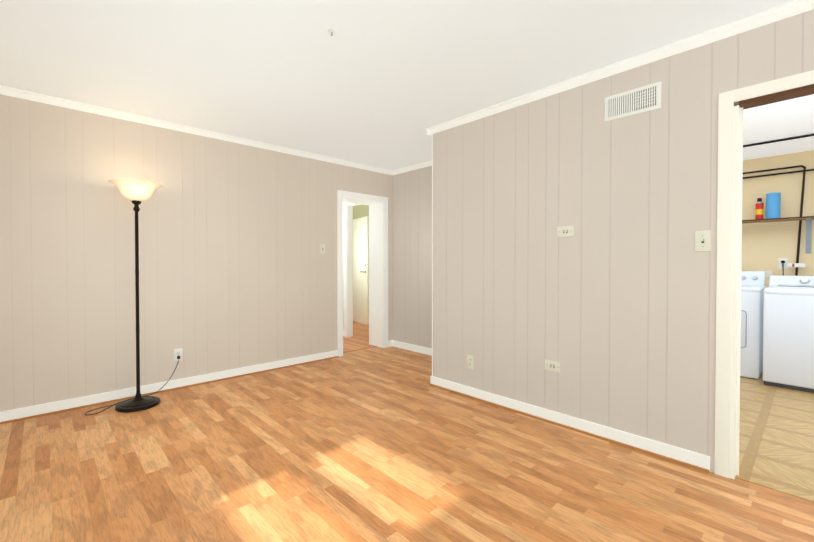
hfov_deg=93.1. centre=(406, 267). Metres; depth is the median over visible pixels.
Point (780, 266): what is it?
outlet
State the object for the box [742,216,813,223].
shelf board
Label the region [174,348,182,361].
outlet
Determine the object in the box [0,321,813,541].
floor
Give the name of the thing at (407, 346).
baseboard
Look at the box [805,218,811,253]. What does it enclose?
shelf bracket
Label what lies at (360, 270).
door leaf
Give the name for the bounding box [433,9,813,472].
wall
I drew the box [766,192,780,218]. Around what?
roll
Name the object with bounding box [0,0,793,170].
ceiling
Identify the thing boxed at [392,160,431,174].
crown molding
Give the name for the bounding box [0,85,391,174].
crown molding
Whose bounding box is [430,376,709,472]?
baseboard
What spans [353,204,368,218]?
wall
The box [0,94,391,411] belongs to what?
wall
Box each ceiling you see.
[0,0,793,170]
[743,94,813,159]
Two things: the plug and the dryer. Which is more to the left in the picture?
the dryer
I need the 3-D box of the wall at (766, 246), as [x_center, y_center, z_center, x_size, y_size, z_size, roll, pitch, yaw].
[4.407,-0.107,4.185,0.100,2.440,4.990,-1,1,-43]
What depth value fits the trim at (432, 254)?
3.67 m
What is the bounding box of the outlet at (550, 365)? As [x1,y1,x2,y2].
[545,359,559,372]
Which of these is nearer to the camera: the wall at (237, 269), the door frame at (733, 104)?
the door frame at (733, 104)
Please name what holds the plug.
attached to the outlet at (780, 266)
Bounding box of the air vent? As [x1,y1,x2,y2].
[605,81,661,121]
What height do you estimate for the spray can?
0.245 m
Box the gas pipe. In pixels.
[742,165,813,275]
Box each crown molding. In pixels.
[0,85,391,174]
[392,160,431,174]
[425,0,813,135]
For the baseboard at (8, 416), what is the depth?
3.42 m
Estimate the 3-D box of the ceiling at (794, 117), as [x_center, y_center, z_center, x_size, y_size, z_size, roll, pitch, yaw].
[3.272,-1.301,3.018,3.330,0.100,4.880,-1,1,-43]
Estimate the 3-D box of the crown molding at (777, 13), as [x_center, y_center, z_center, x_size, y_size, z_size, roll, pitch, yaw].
[1.880,-1.271,1.914,0.070,0.050,4.890,-1,1,-43]
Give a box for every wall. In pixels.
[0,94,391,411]
[343,202,343,330]
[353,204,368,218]
[392,166,431,348]
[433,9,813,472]
[741,150,813,286]
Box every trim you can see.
[343,346,376,352]
[432,134,432,375]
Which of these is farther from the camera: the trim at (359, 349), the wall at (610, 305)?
the trim at (359, 349)
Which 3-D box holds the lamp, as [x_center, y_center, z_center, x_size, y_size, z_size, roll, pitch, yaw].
[-2.218,0.219,3.182,0.698,1.817,0.446,-1,1,-43]
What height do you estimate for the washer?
1.035 m
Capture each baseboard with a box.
[0,350,338,423]
[388,340,431,355]
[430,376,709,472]
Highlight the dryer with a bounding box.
[740,271,766,378]
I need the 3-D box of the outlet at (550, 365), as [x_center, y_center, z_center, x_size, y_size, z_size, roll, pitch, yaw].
[1.062,0.717,2.818,0.012,0.075,0.117,-1,1,-43]
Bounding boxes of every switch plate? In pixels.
[320,244,324,253]
[557,226,573,236]
[695,230,710,250]
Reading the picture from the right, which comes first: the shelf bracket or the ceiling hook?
the shelf bracket
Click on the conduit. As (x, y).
(779, 140)
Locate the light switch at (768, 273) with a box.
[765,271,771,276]
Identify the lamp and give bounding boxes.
[84,178,179,414]
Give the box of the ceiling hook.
[328,29,335,35]
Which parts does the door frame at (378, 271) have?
bedroom door trim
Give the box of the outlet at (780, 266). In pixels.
[778,258,787,268]
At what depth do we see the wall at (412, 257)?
5.07 m
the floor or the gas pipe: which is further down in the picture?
the floor
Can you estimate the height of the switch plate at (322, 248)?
0.117 m
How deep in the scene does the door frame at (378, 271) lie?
5.34 m
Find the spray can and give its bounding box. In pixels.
[755,198,763,218]
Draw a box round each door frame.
[337,190,387,356]
[714,70,813,478]
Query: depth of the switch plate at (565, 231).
2.74 m
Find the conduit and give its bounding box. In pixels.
[743,133,813,147]
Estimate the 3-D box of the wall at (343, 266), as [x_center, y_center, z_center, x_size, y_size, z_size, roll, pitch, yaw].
[-1.642,-0.143,6.864,0.100,2.440,3.500,-1,1,-43]
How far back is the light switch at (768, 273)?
4.40 m
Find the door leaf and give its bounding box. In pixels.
[353,216,368,324]
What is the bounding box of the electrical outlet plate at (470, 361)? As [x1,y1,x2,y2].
[467,354,473,368]
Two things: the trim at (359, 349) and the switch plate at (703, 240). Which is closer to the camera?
the switch plate at (703, 240)
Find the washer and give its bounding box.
[763,275,813,392]
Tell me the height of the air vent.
0.158 m
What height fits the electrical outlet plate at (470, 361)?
0.120 m
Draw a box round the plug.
[781,261,804,274]

